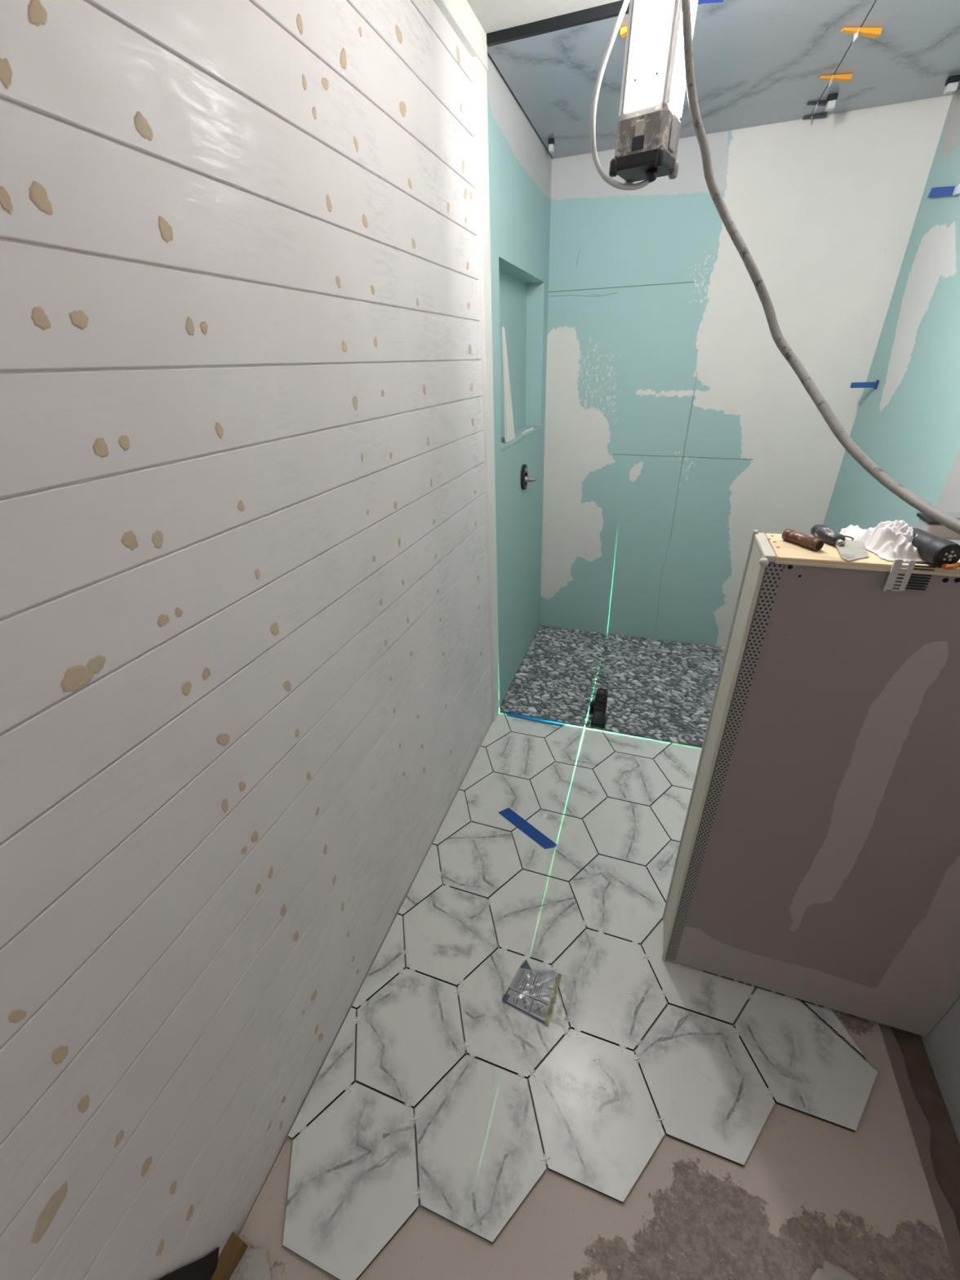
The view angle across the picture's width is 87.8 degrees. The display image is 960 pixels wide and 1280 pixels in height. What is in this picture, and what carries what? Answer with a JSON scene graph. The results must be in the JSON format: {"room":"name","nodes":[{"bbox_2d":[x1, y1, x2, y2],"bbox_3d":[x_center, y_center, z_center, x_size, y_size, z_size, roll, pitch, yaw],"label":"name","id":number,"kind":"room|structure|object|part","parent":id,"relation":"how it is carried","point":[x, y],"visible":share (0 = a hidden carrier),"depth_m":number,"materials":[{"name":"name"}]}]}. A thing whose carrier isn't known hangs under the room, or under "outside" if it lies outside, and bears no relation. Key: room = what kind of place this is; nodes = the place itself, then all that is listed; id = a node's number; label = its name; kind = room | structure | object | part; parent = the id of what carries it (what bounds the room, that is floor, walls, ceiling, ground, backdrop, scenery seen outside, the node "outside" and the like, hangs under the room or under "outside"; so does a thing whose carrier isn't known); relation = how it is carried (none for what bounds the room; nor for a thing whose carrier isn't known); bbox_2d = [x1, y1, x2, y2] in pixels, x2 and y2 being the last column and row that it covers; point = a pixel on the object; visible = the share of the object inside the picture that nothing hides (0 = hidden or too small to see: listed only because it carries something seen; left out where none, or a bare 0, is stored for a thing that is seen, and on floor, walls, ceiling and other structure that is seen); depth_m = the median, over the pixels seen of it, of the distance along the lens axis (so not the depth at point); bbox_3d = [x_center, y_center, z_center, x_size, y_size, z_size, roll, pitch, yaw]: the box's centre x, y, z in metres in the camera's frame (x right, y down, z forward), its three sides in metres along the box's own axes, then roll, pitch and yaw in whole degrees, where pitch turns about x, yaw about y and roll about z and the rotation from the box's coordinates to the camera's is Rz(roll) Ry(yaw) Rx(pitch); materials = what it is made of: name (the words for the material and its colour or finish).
{"room":"building under construction","nodes":[
{"label":"building under construction","id":0,"kind":"room"},
{"bbox_2d":[0,0,551,1279],"bbox_3d":[-0.298,-0.258,1.285,0.094,2.530,3.966,8,31,17],"label":"wall","id":1,"kind":"structure","parent":0,"point":[245,689],"depth_m":0.83,"materials":[{"name":"white paint"}]},
{"bbox_2d":[433,0,487,70],"bbox_3d":[-0.461,-1.046,0.271,0.029,0.073,2.935,8,31,17],"label":"trim","id":2,"kind":"structure","parent":1,"relation":"attached to","point":[459,14],"depth_m":1.33,"materials":[{"name":"white paint"}]},
{"bbox_2d":[471,56,499,721],"bbox_3d":[0.037,-0.638,2.040,0.026,2.393,0.090,8,31,17],"label":"trim","id":3,"kind":"structure","parent":1,"relation":"attached to","point":[479,82],"depth_m":1.78,"materials":[{"name":"white paint"}]},
{"bbox_2d":[502,326,515,442],"bbox_3d":[0.126,-1.099,2.167,0.008,0.438,0.168,8,31,17],"label":"board offcut","id":4,"kind":"object","parent":1,"relation":"in","point":[509,434],"visible":1,"depth_m":2.16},
{"bbox_2d":[520,464,536,489],"bbox_3d":[0.250,-0.826,2.531,0.068,0.124,0.084,8,31,17],"label":"shower valve","id":5,"kind":"object","parent":1,"relation":"attached to","point":[525,478],"visible":1,"depth_m":2.53,"materials":[{"name":"black plastic"}]},
{"bbox_3d":[0.254,-0.818,2.542,0.066,0.032,0.032,8,31,17],"label":"stem","id":6,"kind":"part","parent":5,"relation":"part of","materials":[{"name":"metal"}]},
{"bbox_2d":[486,0,630,47],"bbox_3d":[0.723,-1.663,1.242,1.520,0.022,0.014,8,31,17],"label":"trim","id":7,"kind":"structure","parent":1,"relation":"attached to","point":[611,10],"depth_m":1.40,"materials":[{"name":"black metal"}]},
{"bbox_2d":[466,0,621,33],"bbox_3d":[0.256,-1.000,0.029,1.620,0.030,2.952,8,31,17],"label":"ceiling","id":8,"kind":"structure","parent":0,"point":[493,15],"depth_m":1.36,"materials":[{"name":"white paint"}]},
{"bbox_2d":[608,0,697,183],"bbox_3d":[0.336,-1.196,0.915,0.121,0.552,0.111,18,35,32],"label":"work light","id":9,"kind":"object","parent":8,"relation":"hanging from","point":[653,86],"visible":0.99,"depth_m":0.96,"materials":[{"name":"metal"}]},
{"bbox_2d":[590,0,649,190],"bbox_3d":[0.293,-1.097,0.982,0.094,0.328,0.130,22,37,36],"label":"power cable","id":10,"kind":"object","parent":9,"relation":"hanging from","point":[602,174],"visible":0.92,"depth_m":0.99,"materials":[{"name":"white plastic"}]},
{"bbox_2d":[631,119,644,151],"bbox_3d":[0.312,-0.994,0.982,0.024,0.044,0.009,8,31,17],"label":"switch","id":11,"kind":"object","parent":9,"relation":"attached to","point":[637,126],"depth_m":0.98,"materials":[{"name":"grey plastic"}]},
{"bbox_3d":[0.316,-1.223,0.861,0.066,0.428,0.002,19,34,31],"label":"led panel","id":12,"kind":"part","parent":9,"relation":"part of","materials":[{"name":"white plastic"}]},
{"bbox_2d":[668,113,679,153],"bbox_3d":[0.382,-0.999,0.984,0.004,0.050,0.032,19,34,31],"label":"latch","id":13,"kind":"object","parent":9,"relation":"attached to","point":[674,125],"depth_m":0.98,"materials":[{"name":"white plastic"}]},
{"bbox_3d":[0.379,-1.227,0.867,0.002,0.428,0.066,19,34,31],"label":"led panel","id":14,"kind":"part","parent":9,"relation":"part of","materials":[{"name":"white plastic"}]},
{"bbox_2d":[680,0,959,534],"bbox_3d":[0.519,-0.621,0.742,0.089,0.776,0.712,-13,31,-18],"label":"cable","id":15,"kind":"object","parent":9,"relation":"hanging from","point":[951,522],"visible":1,"depth_m":0.86,"materials":[{"name":"grey rubber"}]},
{"bbox_2d":[238,713,959,1279],"bbox_3d":[0.507,0.948,1.661,1.520,0.040,3.966,8,31,17],"label":"floor","id":16,"kind":"structure","parent":0,"point":[869,1202],"depth_m":1.09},
{"bbox_2d":[158,1246,218,1279],"bbox_3d":[-0.560,1.219,0.913,0.002,0.264,0.171,8,31,17],"label":"scrap","id":17,"kind":"object","parent":16,"relation":"on","point":[203,1268],"visible":1,"depth_m":0.96,"materials":[{"name":"black"}]},
{"bbox_2d":[210,1231,271,1279],"bbox_3d":[-0.500,1.307,1.006,0.130,0.057,0.128,8,31,17],"label":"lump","id":18,"kind":"object","parent":16,"relation":"on","point":[235,1262],"visible":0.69,"depth_m":1.03,"materials":[{"name":"wood"}]},
{"bbox_2d":[299,1124,306,1133],"bbox_3d":[-0.432,1.199,1.221,0.016,0.011,0.019,-3,29,-2],"label":"spacer","id":19,"kind":"object","parent":16,"relation":"on","point":[305,1126],"visible":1,"depth_m":1.22,"materials":[{"name":"white plastic"}]},
{"bbox_2d":[345,1082,351,1091],"bbox_3d":[-0.340,1.158,1.290,0.016,0.011,0.019,-3,29,-2],"label":"spacer","id":20,"kind":"object","parent":16,"relation":"on","point":[350,1085],"visible":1,"depth_m":1.29,"materials":[{"name":"white plastic"}]},
{"bbox_2d":[352,1016,360,1025],"bbox_3d":[-0.351,1.085,1.421,0.016,0.011,0.019,21,37,36],"label":"spacer","id":21,"kind":"object","parent":16,"relation":"on","point":[357,1019],"visible":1,"depth_m":1.42,"materials":[{"name":"white plastic"}]},
{"bbox_2d":[404,1098,411,1110],"bbox_3d":[-0.181,1.171,1.254,0.016,0.011,0.019,-11,30,-15],"label":"spacer","id":22,"kind":"object","parent":16,"relation":"on","point":[407,1104],"visible":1,"depth_m":1.25,"materials":[{"name":"white plastic"}]},
{"bbox_2d":[409,1114,418,1124],"bbox_3d":[-0.161,1.183,1.230,0.016,0.011,0.019,21,37,36],"label":"spacer","id":23,"kind":"object","parent":16,"relation":"on","point":[415,1117],"visible":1,"depth_m":1.23,"materials":[{"name":"white plastic"}]},
{"bbox_2d":[413,1186,423,1199],"bbox_3d":[-0.137,1.243,1.121,0.016,0.011,0.019,21,37,36],"label":"spacer","id":24,"kind":"object","parent":16,"relation":"on","point":[419,1192],"visible":1,"depth_m":1.12,"materials":[{"name":"white plastic"}]},
{"bbox_2d":[461,1041,469,1051],"bbox_3d":[-0.040,1.107,1.359,0.016,0.011,0.019,21,37,36],"label":"spacer","id":25,"kind":"object","parent":16,"relation":"on","point":[464,1045],"visible":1,"depth_m":1.35,"materials":[{"name":"white plastic"}]},
{"bbox_2d":[468,1050,475,1060],"bbox_3d":[-0.021,1.117,1.339,0.016,0.011,0.019,-11,30,-15],"label":"spacer","id":26,"kind":"object","parent":16,"relation":"on","point":[470,1055],"visible":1,"depth_m":1.34,"materials":[{"name":"white plastic"}]},
{"bbox_2d":[517,1070,524,1080],"bbox_3d":[0.107,1.135,1.298,0.016,0.011,0.019,-11,30,-15],"label":"spacer","id":27,"kind":"object","parent":16,"relation":"on","point":[521,1075],"visible":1,"depth_m":1.30,"materials":[{"name":"white plastic"}]},
{"bbox_2d":[528,1068,535,1076],"bbox_3d":[0.136,1.131,1.302,0.016,0.011,0.019,-3,29,-2],"label":"spacer","id":28,"kind":"object","parent":16,"relation":"on","point":[533,1071],"visible":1,"depth_m":1.30,"materials":[{"name":"white plastic"}]},
{"bbox_2d":[540,1153,550,1165],"bbox_3d":[0.152,1.209,1.161,0.016,0.011,0.019,21,37,36],"label":"spacer","id":29,"kind":"object","parent":16,"relation":"on","point":[547,1157],"visible":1,"depth_m":1.16,"materials":[{"name":"white plastic"}]},
{"bbox_2d":[563,1027,569,1035],"bbox_3d":[0.239,1.085,1.378,0.016,0.011,0.019,-3,29,-2],"label":"spacer","id":30,"kind":"object","parent":16,"relation":"on","point":[565,1030],"visible":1,"depth_m":1.38,"materials":[{"name":"white plastic"}]},
{"bbox_2d":[564,1014,571,1023],"bbox_3d":[0.247,1.069,1.407,0.016,0.011,0.019,21,37,36],"label":"spacer","id":31,"kind":"object","parent":16,"relation":"on","point":[567,1017],"visible":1,"depth_m":1.40,"materials":[{"name":"white plastic"}]},
{"bbox_2d":[573,1025,581,1034],"bbox_3d":[0.270,1.082,1.381,0.016,0.011,0.019,-11,30,-15],"label":"spacer","id":32,"kind":"object","parent":16,"relation":"on","point":[576,1029],"visible":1,"depth_m":1.38,"materials":[{"name":"white plastic"}]},
{"bbox_2d":[282,712,877,1279],"bbox_3d":[0.448,0.920,1.665,1.392,0.010,1.896,8,31,17],"label":"floor","id":33,"kind":"structure","parent":16,"relation":"on","point":[353,1183],"depth_m":1.37,"materials":[{"name":"tile"}]},
{"bbox_2d":[497,807,556,848],"bbox_3d":[0.186,0.747,1.983,0.050,0.001,0.272,-26,37,-36],"label":"tape","id":34,"kind":"object","parent":33,"relation":"on","point":[531,831],"visible":1,"depth_m":1.98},
{"bbox_2d":[502,959,561,1026],"bbox_3d":[0.172,1.028,1.460,0.202,0.016,0.151,8,31,17],"label":"plastic bag","id":35,"kind":"object","parent":33,"relation":"on","point":[531,990],"visible":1,"depth_m":1.46,"materials":[{"name":"plastic"}]},
{"bbox_2d":[502,987,548,1022],"bbox_3d":[0.133,1.047,1.439,0.133,0.004,0.050,12,32,24],"label":"print","id":36,"kind":"object","parent":35,"relation":"on","point":[534,1003],"depth_m":1.44},
{"bbox_2d":[504,711,566,726],"bbox_3d":[0.279,0.410,2.583,0.332,0.001,0.034,9,31,19],"label":"tape","id":37,"kind":"object","parent":33,"relation":"on","point":[508,713],"visible":1,"depth_m":2.58,"materials":[{"name":"blue plastic"}]},
{"bbox_2d":[591,1053,599,1064],"bbox_3d":[0.307,1.109,1.321,0.018,0.002,0.018,17,35,31],"label":"spacer","id":38,"kind":"object","parent":33,"relation":"on","point":[595,1059],"visible":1,"depth_m":1.32,"materials":[{"name":"white plastic"}]},
{"bbox_2d":[598,1080,605,1089],"bbox_3d":[0.311,1.135,1.273,0.018,0.002,0.018,4,30,12],"label":"spacer","id":39,"kind":"object","parent":33,"relation":"on","point":[604,1082],"visible":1,"depth_m":1.27,"materials":[{"name":"white plastic"}]},
{"bbox_2d":[754,986,771,991],"bbox_3d":[0.824,1.012,1.454,0.045,0.007,0.010,8,31,17],"label":"wood shim","id":40,"kind":"object","parent":33,"relation":"on","point":[754,986],"visible":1,"depth_m":1.45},
{"bbox_2d":[795,997,815,1004],"bbox_3d":[0.927,1.026,1.422,0.050,0.006,0.010,8,31,17],"label":"wood shim","id":41,"kind":"object","parent":33,"relation":"on","point":[795,997],"visible":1,"depth_m":1.42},
{"bbox_2d":[619,1041,626,1051],"bbox_3d":[0.385,1.097,1.345,0.016,0.011,0.019,-11,30,-15],"label":"spacer","id":42,"kind":"object","parent":16,"relation":"on","point":[622,1046],"visible":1,"depth_m":1.34,"materials":[{"name":"white plastic"}]},
{"bbox_2d":[632,1054,640,1063],"bbox_3d":[0.415,1.109,1.321,0.016,0.011,0.019,21,37,36],"label":"spacer","id":43,"kind":"object","parent":16,"relation":"on","point":[639,1057],"visible":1,"depth_m":1.32,"materials":[{"name":"white plastic"}]},
{"bbox_2d":[635,1038,643,1046],"bbox_3d":[0.432,1.092,1.351,0.016,0.011,0.019,-3,29,-2],"label":"spacer","id":44,"kind":"object","parent":16,"relation":"on","point":[640,1042],"visible":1,"depth_m":1.35,"materials":[{"name":"white plastic"}]},
{"bbox_2d":[659,989,667,997],"bbox_3d":[0.535,1.030,1.454,0.016,0.011,0.019,21,37,36],"label":"spacer","id":45,"kind":"object","parent":16,"relation":"on","point":[663,992],"visible":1,"depth_m":1.45,"materials":[{"name":"white plastic"}]},
{"bbox_2d":[733,1027,741,1035],"bbox_3d":[0.703,1.073,1.365,0.016,0.011,0.019,21,37,36],"label":"spacer","id":46,"kind":"object","parent":16,"relation":"on","point":[736,1030],"visible":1,"depth_m":1.36,"materials":[{"name":"white plastic"}]},
{"bbox_2d":[746,992,754,1000],"bbox_3d":[0.779,1.030,1.438,0.016,0.011,0.019,-3,29,-2],"label":"spacer","id":47,"kind":"object","parent":16,"relation":"on","point":[750,996],"visible":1,"depth_m":1.44,"materials":[{"name":"white plastic"}]},
{"bbox_2d":[766,1087,774,1097],"bbox_3d":[0.728,1.135,1.251,0.016,0.011,0.019,21,37,36],"label":"spacer","id":48,"kind":"object","parent":16,"relation":"on","point":[769,1091],"visible":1,"depth_m":1.25,"materials":[{"name":"white plastic"}]},
{"bbox_2d":[801,1000,866,1058],"bbox_3d":[0.980,1.053,1.389,0.054,0.005,0.190,-19,33,-27],"label":"tile offcut","id":49,"kind":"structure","parent":16,"relation":"on","point":[826,1014],"depth_m":1.38,"materials":[{"name":"stone"}]},
{"bbox_2d":[499,625,724,747],"bbox_3d":[0.975,0.238,2.855,1.520,0.001,1.034,8,31,17],"label":"floor","id":50,"kind":"structure","parent":0,"point":[620,731],"depth_m":2.81,"materials":[{"name":"grey tile"}]},
{"bbox_2d":[499,626,725,746],"bbox_3d":[0.975,0.234,2.853,1.514,0.007,1.028,8,31,17],"label":"mosaic","id":51,"kind":"object","parent":50,"relation":"on","point":[668,706],"visible":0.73,"depth_m":2.85},
{"bbox_2d":[588,688,608,728],"bbox_3d":[0.591,0.334,2.490,0.088,0.200,0.080,8,31,17],"label":"laser level","id":52,"kind":"object","parent":51,"relation":"on","point":[597,708],"visible":1,"depth_m":2.46,"materials":[{"name":"black plastic"}]},
{"bbox_2d":[589,701,594,715],"bbox_3d":[0.560,0.341,2.501,0.020,0.060,0.048,8,31,17],"label":"hood","id":53,"kind":"object","parent":52,"relation":"attached to","point":[592,704],"depth_m":2.48,"materials":[{"name":"black plastic"}]},
{"bbox_2d":[487,0,875,158],"bbox_3d":[0.669,-1.931,1.738,1.038,0.010,1.018,8,31,17],"label":"tile","id":54,"kind":"object","parent":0,"point":[756,62],"visible":0.73,"depth_m":1.61,"materials":[{"name":"grey stone"}]},
{"bbox_2d":[547,137,554,153],"bbox_3d":[0.302,-2.099,2.118,0.024,0.040,0.028,8,31,17],"label":"block","id":55,"kind":"object","parent":54,"relation":"attached to","point":[550,141],"visible":1,"depth_m":2.11,"materials":[{"name":"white plastic"}]},
{"bbox_2d":[620,26,626,38],"bbox_3d":[0.425,-1.725,1.411,0.051,0.014,0.022,14,33,26],"label":"wedge","id":56,"kind":"object","parent":54,"relation":"attached to","point":[623,30],"visible":0.31,"depth_m":1.41,"materials":[{"name":"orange plastic"}]},
{"bbox_2d":[697,0,723,4],"bbox_3d":[0.597,-1.688,1.317,0.099,0.001,0.042,-11,30,-15],"label":"tape","id":57,"kind":"object","parent":54,"relation":"attached to","point":[700,2],"visible":0.82,"depth_m":1.32,"materials":[{"name":"blue plastic"}]},
{"bbox_2d":[539,93,953,647],"bbox_3d":[1.094,-1.077,2.686,1.526,2.480,0.001,8,31,17],"label":"wall","id":58,"kind":"structure","parent":0,"point":[677,428],"depth_m":2.48,"materials":[{"name":"paint"}]},
{"bbox_2d":[662,529,959,1036],"bbox_3d":[0.870,0.422,1.171,0.672,1.304,0.155,8,31,17],"label":"wall","id":59,"kind":"structure","parent":0,"point":[817,861],"depth_m":1.09,"materials":[{"name":"grey paint"}]},
{"bbox_2d":[782,528,824,551],"bbox_3d":[0.605,-0.188,0.936,0.022,0.022,0.075,-10,30,-14],"label":"copper pipe","id":60,"kind":"object","parent":59,"relation":"on","point":[788,535],"visible":1,"depth_m":0.93,"materials":[{"name":"brown metal"}]},
{"bbox_2d":[810,524,868,561],"bbox_3d":[0.674,-0.180,0.914,0.069,0.027,0.149,2,29,7],"label":"knife","id":61,"kind":"object","parent":59,"relation":"on","point":[848,549],"visible":0.98,"depth_m":0.92,"materials":[{"name":"black paint"}]},
{"bbox_3d":[0.661,-0.200,0.950,0.027,0.027,0.070,-2,29,0],"label":"handle","id":62,"kind":"part","parent":61,"relation":"part of","materials":[{"name":"black paint"}]},
{"bbox_3d":[0.668,-0.161,0.895,0.047,0.007,0.110,12,32,24],"label":"blade","id":63,"kind":"part","parent":61,"relation":"part of","materials":[{"name":"metal"}]},
{"bbox_2d":[839,535,853,540],"bbox_3d":[0.687,-0.192,0.941,0.032,0.006,0.018,8,31,17],"label":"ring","id":64,"kind":"object","parent":59,"relation":"on","point":[852,538],"visible":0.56,"depth_m":0.94,"materials":[{"name":"silver plastic"}]},
{"bbox_2d":[839,520,927,561],"bbox_3d":[0.751,-0.201,0.912,0.144,0.054,0.211,8,31,17],"label":"rag","id":65,"kind":"object","parent":59,"relation":"on","point":[891,540],"visible":0.9,"depth_m":0.87,"materials":[{"name":"white fabric"}]},
{"bbox_2d":[882,559,935,591],"bbox_3d":[0.723,-0.107,0.840,0.060,0.056,0.006,5,30,12],"label":"strip","id":66,"kind":"object","parent":59,"relation":"hanging from","point":[897,563],"visible":1,"depth_m":0.84,"materials":[{"name":"white plastic"}]},
{"bbox_2d":[911,528,959,567],"bbox_3d":[0.762,-0.168,0.866,0.044,0.042,0.136,-2,29,0],"label":"tool","id":67,"kind":"object","parent":59,"relation":"on","point":[935,549],"visible":0.73,"depth_m":0.82,"materials":[{"name":"plastic"}]},
{"bbox_3d":[0.761,-0.137,0.812,0.033,0.033,0.004,-1,29,3],"label":"plate","id":68,"kind":"part","parent":67,"relation":"part of","materials":[{"name":"black plastic"}]},
{"bbox_2d":[915,511,959,540],"bbox_3d":[0.948,-0.211,0.934,0.204,0.040,0.063,8,31,17],"label":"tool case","id":69,"kind":"object","parent":59,"relation":"on","point":[926,523],"visible":0.52,"depth_m":0.94,"materials":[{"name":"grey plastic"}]},
{"bbox_3d":[0.947,-0.226,0.926,0.188,0.006,0.047,8,31,17],"label":"lid","id":70,"kind":"part","parent":69,"relation":"part of","materials":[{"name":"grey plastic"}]},
{"bbox_2d":[941,561,959,569],"bbox_3d":[0.771,-0.117,0.804,0.040,0.011,0.027,-5,29,-5],"label":"lead","id":71,"kind":"object","parent":59,"relation":"on","point":[945,566],"visible":1,"depth_m":0.80,"materials":[{"name":"rubber"}]},
{"bbox_2d":[810,0,959,115],"bbox_3d":[1.383,-1.837,1.515,0.464,0.010,1.018,8,31,17],"label":"tile","id":72,"kind":"object","parent":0,"point":[917,49],"visible":0.91,"depth_m":1.61,"materials":[{"name":"grey stone"}]},
{"bbox_2d":[802,111,827,124],"bbox_3d":[1.333,-2.076,1.990,0.083,0.027,0.022,8,31,17],"label":"wedge","id":73,"kind":"object","parent":72,"relation":"attached to","point":[823,115],"visible":1,"depth_m":1.98,"materials":[{"name":"grey plastic"}]},
{"bbox_2d":[806,100,826,112],"bbox_3d":[1.281,-2.016,1.886,0.087,0.027,0.022,-1,29,3],"label":"wedge","id":74,"kind":"object","parent":72,"relation":"attached to","point":[823,103],"visible":0.83,"depth_m":1.88,"materials":[{"name":"grey plastic"}]},
{"bbox_2d":[825,93,838,111],"bbox_3d":[1.298,-1.987,1.844,0.032,0.040,0.028,8,31,17],"label":"block","id":75,"kind":"object","parent":72,"relation":"attached to","point":[831,100],"visible":1,"depth_m":1.84,"materials":[{"name":"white plastic"}]},
{"bbox_2d":[818,73,852,87],"bbox_3d":[1.215,-1.916,1.711,0.103,0.027,0.022,-2,29,1],"label":"wedge","id":76,"kind":"object","parent":72,"relation":"attached to","point":[839,77],"visible":1,"depth_m":1.70,"materials":[{"name":"orange plastic"}]},
{"bbox_3d":[1.202,-1.915,1.710,0.002,0.027,0.020,-1,29,2],"label":"clip stem","id":77,"kind":"part","parent":76,"relation":"part of","materials":[{"name":"white plastic"}]},
{"bbox_3d":[1.383,-1.837,1.515,0.464,0.010,1.018,8,31,17],"label":"panel","id":78,"kind":"part","parent":72,"relation":"part of","materials":[{"name":"grey stone"}]},
{"bbox_2d":[840,27,882,42],"bbox_3d":[1.117,-1.776,1.466,0.118,0.027,0.022,-6,29,-7],"label":"wedge","id":79,"kind":"object","parent":72,"relation":"attached to","point":[872,33],"visible":1,"depth_m":1.46,"materials":[{"name":"orange plastic"}]},
{"bbox_3d":[1.103,-1.774,1.464,0.002,0.027,0.020,-6,29,-6],"label":"clip stem","id":80,"kind":"part","parent":79,"relation":"part of","materials":[{"name":"white plastic"}]},
{"bbox_2d":[943,75,959,94],"bbox_3d":[1.659,-1.952,1.754,0.036,0.040,0.028,8,31,17],"label":"block","id":81,"kind":"object","parent":72,"relation":"attached to","point":[951,85],"visible":1,"depth_m":1.75,"materials":[{"name":"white plastic"}]},
{"bbox_2d":[822,87,959,1143],"bbox_3d":[1.182,-0.057,0.824,0.001,2.520,3.966,8,31,17],"label":"wall","id":82,"kind":"structure","parent":0,"point":[908,426],"depth_m":1.86,"materials":[{"name":"paint"}]},
{"bbox_2d":[849,380,879,389],"bbox_3d":[1.709,-1.135,2.220,0.100,0.036,0.024,8,31,17],"label":"strip","id":83,"kind":"object","parent":82,"relation":"attached to","point":[854,384],"visible":1,"depth_m":2.21,"materials":[{"name":"plastic"}]},
{"bbox_2d":[927,183,959,198],"bbox_3d":[1.694,-1.638,1.820,0.014,0.073,0.296,8,31,17],"label":"strip","id":84,"kind":"object","parent":82,"relation":"attached to","point":[952,190],"visible":1,"depth_m":1.81,"materials":[{"name":"blue plastic"}]}
]}

